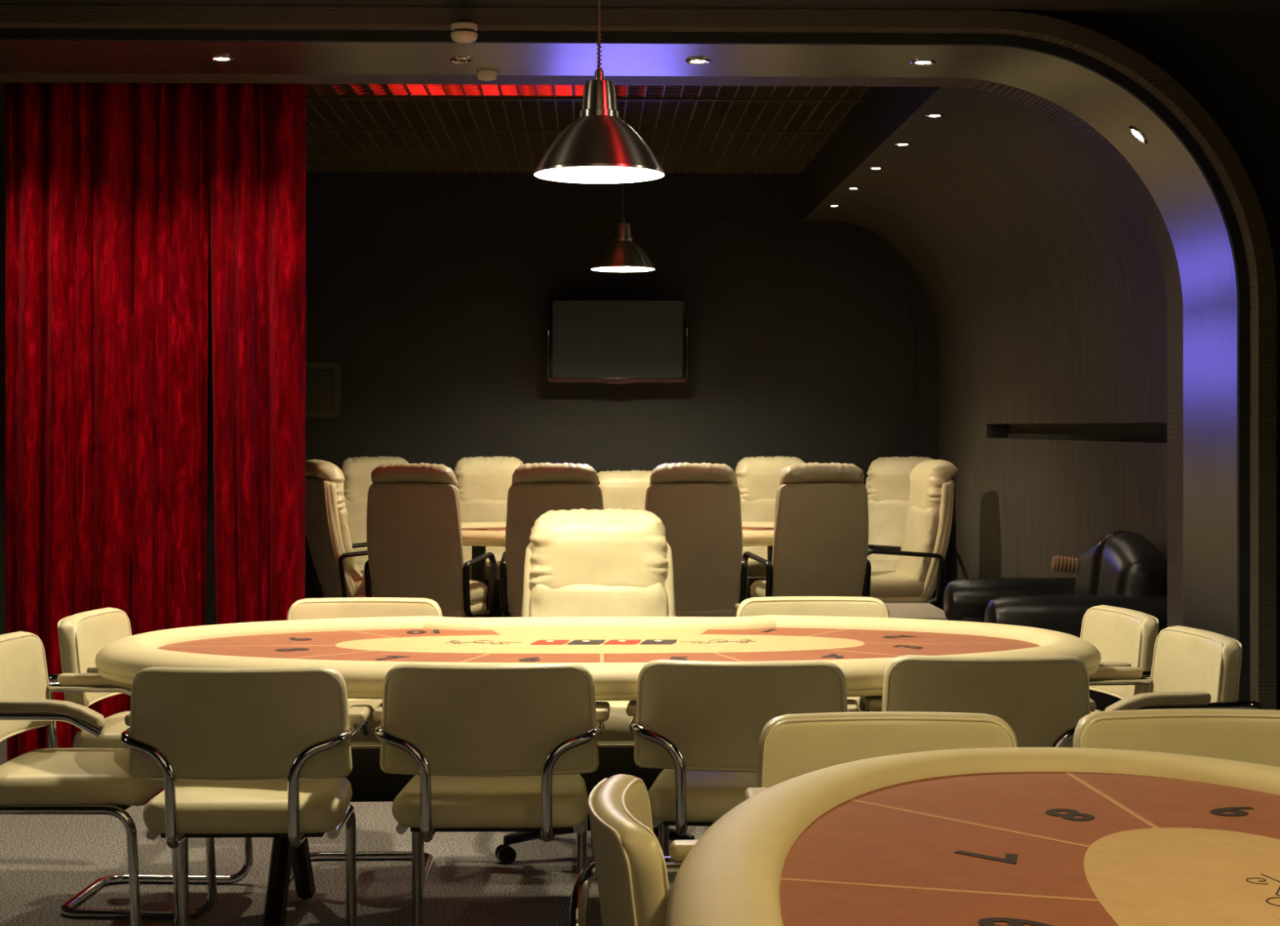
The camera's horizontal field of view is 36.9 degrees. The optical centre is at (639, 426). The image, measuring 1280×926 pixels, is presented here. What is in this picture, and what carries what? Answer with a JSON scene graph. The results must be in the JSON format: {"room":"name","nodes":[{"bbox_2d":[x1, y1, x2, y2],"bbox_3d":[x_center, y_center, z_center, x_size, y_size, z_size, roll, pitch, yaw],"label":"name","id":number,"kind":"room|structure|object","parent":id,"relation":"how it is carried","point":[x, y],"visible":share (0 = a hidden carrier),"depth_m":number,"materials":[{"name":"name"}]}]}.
{"room":"games hall","nodes":[
{"label":"games hall","id":0,"kind":"room"},
{"bbox_2d":[0,124,5,634],"bbox_3d":[-3.422,-0.270,9.086,0.150,3.200,6.350,0,0,-2],"label":"wall","id":1,"kind":"structure","parent":0,"point":[2,139],"depth_m":10.18,"materials":[{"name":"red fabric"}]},
{"bbox_2d":[0,72,1182,626],"bbox_3d":[-0.663,0.021,6.574,5.230,2.617,0.180,0,0,-2],"label":"trim","id":2,"kind":"structure","parent":1,"relation":"attached to","point":[1146,202],"depth_m":6.61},
{"bbox_3d":[-1.809,-1.300,6.754,1.350,0.024,0.023,0,0,-2],"label":"rail","id":3,"kind":"object","parent":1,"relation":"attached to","visible":0},
{"bbox_2d":[4,82,208,801],"bbox_3d":[-1.878,0.014,6.738,0.721,2.608,0.131,0,0,-3],"label":"curtain","id":4,"kind":"object","parent":3,"relation":"hanging from","point":[107,184],"visible":0.75,"depth_m":6.76,"materials":[{"name":"red fabric"}]},
{"bbox_2d":[207,83,306,624],"bbox_3d":[-1.352,0.014,6.743,0.352,2.608,0.126,0,0,-2],"label":"curtain","id":5,"kind":"object","parent":3,"relation":"hanging from","point":[257,131],"visible":0.73,"depth_m":6.72,"materials":[{"name":"red fabric"}]},
{"bbox_2d":[0,738,710,925],"bbox_3d":[-0.150,1.360,5.548,6.800,0.060,13.500,0,0,-2],"label":"floor","id":6,"kind":"structure","parent":0,"point":[46,860],"depth_m":5.71,"materials":[{"name":"grey carpet"}]},
{"bbox_2d":[0,631,178,925],"bbox_3d":[-1.422,0.927,4.747,0.495,0.804,0.538,0,0,0],"label":"chair","id":7,"kind":"object","parent":6,"relation":"on","point":[46,780],"visible":0.81,"depth_m":4.57,"materials":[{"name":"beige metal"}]},
{"bbox_2d":[46,607,253,919],"bbox_3d":[-1.380,0.927,5.391,0.495,0.804,0.538,0,0,2],"label":"chair","id":8,"kind":"object","parent":6,"relation":"on","point":[82,635],"visible":0.33,"depth_m":5.26,"materials":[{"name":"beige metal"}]},
{"bbox_2d":[120,666,375,925],"bbox_3d":[-0.887,0.927,4.375,0.538,0.804,0.495,0,0,-2],"label":"chair","id":9,"kind":"object","parent":6,"relation":"on","point":[249,752],"visible":0.98,"depth_m":4.19,"materials":[{"name":"beige leather"}]},
{"bbox_2d":[305,458,373,597],"bbox_3d":[-1.515,0.755,10.670,0.712,1.150,0.638,0,0,-26],"label":"chair","id":10,"kind":"object","parent":6,"relation":"on","point":[335,565],"visible":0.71,"depth_m":10.40,"materials":[{"name":"beige leather"}]},
{"bbox_2d":[337,506,359,580],"bbox_3d":[-1.662,0.670,10.601,0.205,0.500,0.444,0,0,-26],"label":"cushion","id":11,"kind":"object","parent":10,"relation":"on","point":[352,571],"depth_m":10.39,"materials":[{"name":"beige leather"}]},
{"bbox_2d":[286,597,442,887],"bbox_3d":[-0.835,0.927,5.708,0.538,0.804,0.495,0,0,-2],"label":"chair","id":12,"kind":"object","parent":6,"relation":"on","point":[313,607],"visible":0.12,"depth_m":5.87,"materials":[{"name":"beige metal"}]},
{"bbox_2d":[338,455,408,569],"bbox_3d":[-1.567,0.755,11.469,0.638,1.150,0.712,0,0,-12],"label":"chair","id":13,"kind":"object","parent":6,"relation":"on","point":[357,471],"visible":0.19,"depth_m":11.62,"materials":[{"name":"beige leather"}]},
{"bbox_2d":[344,498,368,559],"bbox_3d":[-1.599,0.670,11.629,0.444,0.500,0.205,0,0,-12],"label":"cushion","id":14,"kind":"object","parent":13,"relation":"on","point":[356,508],"depth_m":11.60,"materials":[{"name":"beige leather"}]},
{"bbox_2d":[364,462,496,617],"bbox_3d":[-1.075,0.755,9.927,0.638,1.150,0.712,0,0,13],"label":"chair","id":15,"kind":"object","parent":6,"relation":"on","point":[414,531],"visible":0.85,"depth_m":9.64,"materials":[{"name":"beige leather"}]},
{"bbox_2d":[453,455,524,617],"bbox_3d":[-0.912,0.755,11.458,0.638,1.150,0.712,0,0,-2],"label":"chair","id":16,"kind":"object","parent":6,"relation":"on","point":[484,483],"visible":0.37,"depth_m":11.63,"materials":[{"name":"beige leather"}]},
{"bbox_2d":[459,498,506,559],"bbox_3d":[-0.915,0.670,11.621,0.444,0.500,0.205,0,0,-2],"label":"cushion","id":17,"kind":"object","parent":16,"relation":"on","point":[472,510],"depth_m":11.61,"materials":[{"name":"beige leather"}]},
{"bbox_2d":[373,662,609,925],"bbox_3d":[-0.339,0.927,4.434,0.538,0.804,0.495,0,0,-1],"label":"chair","id":18,"kind":"object","parent":6,"relation":"on","point":[487,748],"visible":1,"depth_m":4.25,"materials":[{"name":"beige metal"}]},
{"bbox_2d":[499,462,603,617],"bbox_3d":[-0.433,0.755,9.944,0.638,1.150,0.712,0,0,-2],"label":"chair","id":19,"kind":"object","parent":6,"relation":"on","point":[536,489],"visible":0.46,"depth_m":9.62,"materials":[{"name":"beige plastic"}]},
{"bbox_2d":[494,507,694,863],"bbox_3d":[-0.128,0.798,5.987,0.638,1.064,0.712,0,0,-2],"label":"chair","id":20,"kind":"object","parent":6,"relation":"on","point":[610,562],"visible":0.46,"depth_m":6.17,"materials":[{"name":"beige leather"}]},
{"bbox_2d":[529,582,667,617],"bbox_3d":[-0.132,0.720,6.150,0.444,0.462,0.205,0,0,-2],"label":"cushion","id":21,"kind":"object","parent":20,"relation":"on","point":[546,599],"depth_m":6.15,"materials":[{"name":"beige leather"}]},
{"bbox_2d":[94,614,1101,925],"bbox_3d":[-0.102,0.941,5.056,2.620,0.775,1.308,0,0,-2],"label":"table","id":22,"kind":"object","parent":6,"relation":"on","point":[614,650],"visible":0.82,"depth_m":5.10,"materials":[{"name":"fabric"}]},
{"bbox_2d":[448,640,519,644],"bbox_3d":[-0.423,0.583,5.185,0.206,0.002,0.090,0,0,-2],"label":"print","id":23,"kind":"object","parent":22,"relation":"on","point":[450,642],"depth_m":5.19,"materials":[{"name":"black fabric"}]},
{"bbox_2d":[529,640,568,644],"bbox_3d":[-0.243,0.584,5.188,0.105,0.003,0.115,0,0,-2],"label":"print","id":24,"kind":"object","parent":22,"relation":"on","point":[531,642],"depth_m":5.18,"materials":[{"name":"red fabric"}]},
{"bbox_2d":[566,639,605,644],"bbox_3d":[-0.145,0.584,5.191,0.105,0.003,0.115,0,0,-2],"label":"print","id":25,"kind":"object","parent":22,"relation":"on","point":[569,642],"depth_m":5.19,"materials":[{"name":"black fabric"}]},
{"bbox_2d":[603,639,641,644],"bbox_3d":[-0.047,0.584,5.193,0.105,0.003,0.115,0,0,-2],"label":"print","id":26,"kind":"object","parent":22,"relation":"on","point":[606,642],"depth_m":5.19,"materials":[{"name":"red fabric"}]},
{"bbox_2d":[640,639,677,644],"bbox_3d":[0.051,0.584,5.196,0.105,0.003,0.115,0,0,-2],"label":"print","id":27,"kind":"object","parent":22,"relation":"on","point":[642,641],"depth_m":5.20,"materials":[{"name":"black fabric"}]},
{"bbox_2d":[692,639,755,643],"bbox_3d":[0.212,0.583,5.202,0.206,0.002,0.090,0,0,-2],"label":"print","id":28,"kind":"object","parent":22,"relation":"on","point":[694,641],"depth_m":5.21,"materials":[{"name":"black fabric"}]},
{"bbox_2d":[461,520,773,617],"bbox_3d":[-0.069,0.941,10.684,2.620,0.775,1.308,0,0,-2],"label":"table","id":29,"kind":"object","parent":6,"relation":"on","point":[477,535],"visible":0.24,"depth_m":10.66,"materials":[{"name":"leather"}]},
{"bbox_2d":[596,470,652,510],"bbox_3d":[-0.072,0.798,11.480,0.638,1.064,0.712,0,0,-2],"label":"chair","id":30,"kind":"object","parent":6,"relation":"on","point":[624,490],"visible":0.26,"depth_m":11.66,"materials":[{"name":"beige leather"}]},
{"bbox_2d":[568,773,698,925],"bbox_3d":[0.148,0.927,2.728,0.495,0.804,0.538,0,0,-3],"label":"chair","id":31,"kind":"object","parent":6,"relation":"on","point":[630,868],"visible":0.76,"depth_m":2.57,"materials":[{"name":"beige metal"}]},
{"bbox_2d":[644,462,747,616],"bbox_3d":[0.257,0.755,9.962,0.638,1.150,0.712,0,0,-3],"label":"chair","id":32,"kind":"object","parent":6,"relation":"on","point":[698,505],"visible":0.68,"depth_m":9.66,"materials":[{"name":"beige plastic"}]},
{"bbox_2d":[626,658,859,884],"bbox_3d":[0.241,0.927,4.489,0.538,0.804,0.495,0,0,4],"label":"chair","id":33,"kind":"object","parent":6,"relation":"on","point":[701,722],"visible":0.62,"depth_m":4.29,"materials":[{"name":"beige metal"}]},
{"bbox_2d":[734,455,804,576],"bbox_3d":[0.813,0.755,11.505,0.638,1.150,0.712,0,0,-2],"label":"chair","id":34,"kind":"object","parent":6,"relation":"on","point":[757,478],"visible":0.23,"depth_m":11.68,"materials":[{"name":"beige leather"}]},
{"bbox_2d":[740,498,775,559],"bbox_3d":[0.809,0.670,11.667,0.444,0.500,0.205,0,0,-2],"label":"cushion","id":35,"kind":"object","parent":34,"relation":"on","point":[752,509],"depth_m":11.66,"materials":[{"name":"beige leather"}]},
{"bbox_2d":[742,462,871,598],"bbox_3d":[0.857,0.755,9.979,0.638,1.150,0.712,0,0,-14],"label":"chair","id":36,"kind":"object","parent":6,"relation":"on","point":[820,537],"visible":0.69,"depth_m":9.69,"materials":[{"name":"beige leather"}]},
{"bbox_2d":[736,595,889,711],"bbox_3d":[0.535,0.927,5.745,0.538,0.804,0.495,0,0,-2],"label":"chair","id":37,"kind":"object","parent":6,"relation":"on","point":[835,606],"visible":0.14,"depth_m":5.90,"materials":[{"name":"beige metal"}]},
{"bbox_2d":[734,602,947,620],"bbox_3d":[0.915,1.080,8.688,0.920,0.500,0.680,0,0,-2],"label":"table","id":38,"kind":"object","parent":6,"relation":"on","point":[913,611],"visible":0.16,"depth_m":8.63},
{"bbox_2d":[744,711,1017,799],"bbox_3d":[0.455,0.927,3.342,0.538,0.804,0.495,0,0,-2],"label":"chair","id":39,"kind":"object","parent":6,"relation":"on","point":[791,745],"visible":0.2,"depth_m":3.50,"materials":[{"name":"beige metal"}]},
{"bbox_2d":[865,456,948,589],"bbox_3d":[1.502,0.755,11.421,0.638,1.150,0.712,0,0,22],"label":"chair","id":40,"kind":"object","parent":6,"relation":"on","point":[887,485],"visible":0.37,"depth_m":11.59,"materials":[{"name":"beige leather"}]},
{"bbox_2d":[866,498,909,559],"bbox_3d":[1.565,0.670,11.571,0.444,0.500,0.205,0,0,22],"label":"cushion","id":41,"kind":"object","parent":40,"relation":"on","point":[887,517],"depth_m":11.58,"materials":[{"name":"beige leather"}]},
{"bbox_2d":[861,458,959,604],"bbox_3d":[1.353,0.755,10.545,0.712,1.150,0.638,0,0,-9],"label":"chair","id":42,"kind":"object","parent":6,"relation":"on","point":[919,565],"visible":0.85,"depth_m":10.36,"materials":[{"name":"beige leather"}]},
{"bbox_2d":[894,505,938,581],"bbox_3d":[1.514,0.670,10.568,0.205,0.500,0.444,0,0,-9],"label":"cushion","id":43,"kind":"object","parent":42,"relation":"on","point":[921,533],"depth_m":10.39,"materials":[{"name":"beige leather"}]},
{"bbox_2d":[664,746,1279,925],"bbox_3d":[0.683,0.941,2.079,1.308,0.775,2.620,0,0,-2],"label":"table","id":44,"kind":"object","parent":6,"relation":"on","point":[997,836],"visible":1,"depth_m":2.65,"materials":[{"name":"leather"}]},
{"bbox_2d":[1245,873,1279,906],"bbox_3d":[0.812,0.583,2.400,0.090,0.002,0.206,0,0,-2],"label":"print","id":45,"kind":"object","parent":44,"relation":"on","point":[1263,889],"depth_m":2.42,"materials":[{"name":"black fabric"}]},
{"bbox_2d":[858,654,1096,746],"bbox_3d":[0.804,0.927,4.585,0.538,0.804,0.495,0,0,1],"label":"chair","id":46,"kind":"object","parent":6,"relation":"on","point":[1043,700],"visible":0.45,"depth_m":4.38,"materials":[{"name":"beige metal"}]},
{"bbox_2d":[943,529,1167,711],"bbox_3d":[1.627,0.868,7.507,0.720,0.923,1.024,0,0,-2],"label":"armchair","id":47,"kind":"object","parent":6,"relation":"on","point":[1124,569],"visible":0.34,"depth_m":7.18,"materials":[{"name":"black leather"}]},
{"bbox_2d":[1051,554,1078,573],"bbox_3d":[1.835,0.583,7.983,0.245,0.100,0.069,0,0,-2],"label":"bolster","id":48,"kind":"object","parent":47,"relation":"on","point":[1060,563],"visible":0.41,"depth_m":7.96,"materials":[{"name":"brown"}]},
{"bbox_2d":[1073,529,1127,595],"bbox_3d":[1.857,0.676,7.688,0.246,0.538,0.372,0,0,-2],"label":"cushion","id":49,"kind":"object","parent":47,"relation":"on","point":[1086,582],"depth_m":7.59,"materials":[{"name":"black leather"}]},
{"bbox_2d":[1097,531,1167,595],"bbox_3d":[1.868,0.676,7.318,0.246,0.538,0.372,0,0,-2],"label":"cushion","id":50,"kind":"object","parent":47,"relation":"on","point":[1131,564],"depth_m":7.20,"materials":[{"name":"black leather"}]},
{"bbox_2d":[1080,604,1159,712],"bbox_3d":[1.216,0.927,5.458,0.495,0.804,0.538,0,0,-7],"label":"chair","id":51,"kind":"object","parent":6,"relation":"on","point":[1122,637],"visible":0.3,"depth_m":5.47,"materials":[{"name":"beige leather"}]},
{"bbox_2d":[1088,625,1261,711],"bbox_3d":[1.267,0.927,4.876,0.495,0.804,0.538,0,0,-5],"label":"chair","id":52,"kind":"object","parent":6,"relation":"on","point":[1193,668],"visible":0.38,"depth_m":4.88,"materials":[{"name":"beige leather"}]},
{"bbox_2d":[1072,708,1279,766],"bbox_3d":[1.034,0.927,3.377,0.538,0.804,0.495,0,0,-2],"label":"chair","id":53,"kind":"object","parent":6,"relation":"on","point":[1244,735],"visible":0.19,"depth_m":3.54,"materials":[{"name":"beige leather"}]},
{"bbox_2d":[0,82,874,174],"bbox_3d":[-1.133,-1.684,9.338,4.449,0.212,5.430,0,0,-2],"label":"ceiling","id":54,"kind":"structure","parent":0,"point":[424,128],"depth_m":10.14,"materials":[{"name":"brown metal"}]},
{"bbox_2d":[591,182,654,271],"bbox_3d":[-0.093,-1.225,10.451,0.347,0.740,0.347,0,0,-2],"label":"pendant lamp","id":55,"kind":"object","parent":54,"relation":"hanging from","point":[622,255],"visible":1,"depth_m":10.37,"materials":[{"name":"silver metal"}]},
{"bbox_2d":[0,0,1279,17],"bbox_3d":[-0.065,-1.350,2.389,6.800,0.140,7.180,0,0,-2],"label":"ceiling","id":56,"kind":"structure","parent":0,"point":[1185,8],"depth_m":5.83,"materials":[{"name":"black paint"}]},
{"bbox_2d":[533,0,664,183],"bbox_3d":[-0.109,-0.975,5.119,0.347,0.610,0.347,0,0,-2],"label":"pendant lamp","id":57,"kind":"object","parent":56,"relation":"hanging from","point":[598,147],"visible":1,"depth_m":5.05,"materials":[{"name":"silver metal"}]},
{"bbox_2d":[394,221,915,617],"bbox_3d":[-0.582,-0.270,12.264,5.700,3.200,0.150,0,0,-2],"label":"wall","id":58,"kind":"structure","parent":0,"point":[802,338],"depth_m":12.21,"materials":[{"name":"black paint"}]},
{"bbox_2d":[306,362,340,417],"bbox_3d":[-2.046,-0.230,12.018,0.340,0.340,0.023,0,0,-2],"label":"wall panel","id":59,"kind":"object","parent":58,"relation":"attached to","point":[322,382],"visible":0.56,"depth_m":12.01,"materials":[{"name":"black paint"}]},
{"bbox_2d":[205,171,939,625],"bbox_3d":[-0.758,-0.220,12.124,5.340,3.100,0.120,0,0,-2],"label":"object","id":60,"kind":"structure","parent":58,"relation":"attached to","point":[357,224],"depth_m":12.04,"materials":[{"name":"black paint"}]},
{"bbox_2d":[546,297,688,383],"bbox_3d":[-0.142,-0.532,12.071,0.884,0.536,0.275,0,0,-2],"label":"television","id":61,"kind":"object","parent":58,"relation":"attached to","point":[607,340],"visible":1,"depth_m":11.95,"materials":[{"name":"black plastic"},{"name":"dark glass screen"}]},
{"bbox_2d":[802,86,1167,610],"bbox_3d":[1.590,-0.270,9.447,0.990,3.200,5.600,0,0,-2],"label":"wall","id":62,"kind":"structure","parent":0,"point":[1038,268],"depth_m":9.10,"materials":[{"name":"wood veneer"}]},
{"bbox_2d":[827,204,841,207],"bbox_3d":[1.142,-1.300,11.283,0.082,0.012,0.082,0,0,-2],"label":"recessed light","id":63,"kind":"object","parent":62,"relation":"in","point":[833,205],"visible":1,"depth_m":11.28,"materials":[{"name":"white glass"}]},
{"bbox_2d":[845,186,861,190],"bbox_3d":[1.164,-1.300,10.466,0.082,0.012,0.082,0,0,-2],"label":"recessed light","id":64,"kind":"object","parent":62,"relation":"in","point":[849,188],"visible":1,"depth_m":10.45,"materials":[{"name":"white"}]},
{"bbox_2d":[800,86,942,221],"bbox_3d":[1.095,-1.534,9.393,0.006,0.472,5.480,0,0,-2],"label":"trim","id":65,"kind":"structure","parent":62,"relation":"attached to","point":[885,109],"depth_m":9.50,"materials":[{"name":"black paint"}]},
{"bbox_2d":[867,166,884,169],"bbox_3d":[1.186,-1.300,9.650,0.082,0.012,0.082,0,0,-2],"label":"recessed light","id":66,"kind":"object","parent":62,"relation":"in","point":[872,167],"visible":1,"depth_m":9.63,"materials":[{"name":"white"}]},
{"bbox_2d":[893,142,911,146],"bbox_3d":[1.208,-1.300,8.833,0.082,0.012,0.082,0,0,-2],"label":"recessed light","id":67,"kind":"object","parent":62,"relation":"in","point":[895,144],"visible":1,"depth_m":8.82,"materials":[{"name":"white"}]},
{"bbox_2d":[924,113,944,118],"bbox_3d":[1.230,-1.300,8.016,0.082,0.012,0.082,0,0,-2],"label":"recessed light","id":68,"kind":"object","parent":62,"relation":"in","point":[931,115],"visible":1,"depth_m":8.01,"materials":[{"name":"white"}]},
{"bbox_2d":[1043,15,1279,709],"bbox_3d":[-0.013,-0.270,6.027,6.500,3.200,0.150,0,0,-2],"label":"wall","id":69,"kind":"structure","parent":0,"point":[1230,66],"depth_m":6.00,"materials":[{"name":"black paint"}]},
{"bbox_2d":[208,55,234,62],"bbox_3d":[-1.348,-1.187,6.186,0.082,0.012,0.082,0,0,-2],"label":"recessed light","id":70,"kind":"object","parent":69,"relation":"attached to","point":[215,58],"visible":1,"depth_m":6.17,"materials":[{"name":"white"}]},
{"bbox_2d":[449,57,475,63],"bbox_3d":[-0.573,-1.187,6.207,0.082,0.012,0.082,0,0,-2],"label":"recessed light","id":71,"kind":"object","parent":69,"relation":"attached to","point":[455,60],"visible":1,"depth_m":6.20,"materials":[{"name":"silver metal"}]},
{"bbox_2d":[450,18,477,43],"bbox_3d":[-0.530,-1.193,5.799,0.080,0.070,0.102,0,0,-2],"label":"smoke detector","id":72,"kind":"object","parent":69,"relation":"attached to","point":[464,30],"visible":1,"depth_m":5.76,"materials":[{"name":"beige plastic"}]},
{"bbox_2d":[453,28,475,31],"bbox_3d":[-0.530,-1.189,5.788,0.066,0.010,0.066,0,0,-2],"label":"vent","id":73,"kind":"object","parent":72,"relation":"attached to","point":[454,29],"depth_m":5.76,"materials":[{"name":"black plastic"}]},
{"bbox_2d":[475,70,497,80],"bbox_3d":[-0.512,-1.173,6.439,0.074,0.027,0.074,0,0,-2],"label":"smoke detector","id":74,"kind":"object","parent":69,"relation":"attached to","point":[484,75],"visible":1,"depth_m":6.41,"materials":[{"name":"beige plastic"}]},
{"bbox_2d":[0,40,1237,639],"bbox_3d":[-0.653,0.021,6.212,5.230,2.617,0.545,0,0,-2],"label":"archway","id":75,"kind":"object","parent":69,"relation":"attached to","point":[1189,210],"depth_m":6.22,"materials":[{"name":"paint"}]},
{"bbox_2d":[0,4,1276,709],"bbox_3d":[-0.650,0.026,5.910,5.220,2.607,0.130,0,0,-2],"label":"trim","id":76,"kind":"structure","parent":69,"relation":"attached to","point":[1232,173],"depth_m":5.90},
{"bbox_2d":[685,57,711,64],"bbox_3d":[0.189,-1.187,6.227,0.082,0.012,0.082,0,0,-2],"label":"recessed light","id":77,"kind":"object","parent":69,"relation":"attached to","point":[694,60],"visible":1,"depth_m":6.22,"materials":[{"name":"white glass"}]},
{"bbox_2d":[910,59,935,66],"bbox_3d":[0.921,-1.187,6.247,0.082,0.012,0.082,0,0,-2],"label":"recessed light","id":78,"kind":"object","parent":69,"relation":"attached to","point":[917,62],"visible":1,"depth_m":6.24,"materials":[{"name":"white glass"}]},
{"bbox_2d":[1128,125,1147,144],"bbox_3d":[1.628,-0.954,6.266,0.063,0.064,0.082,0,0,3],"label":"recessed light","id":79,"kind":"object","parent":69,"relation":"attached to","point":[1135,132],"visible":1,"depth_m":6.26,"materials":[{"name":"white glass"}]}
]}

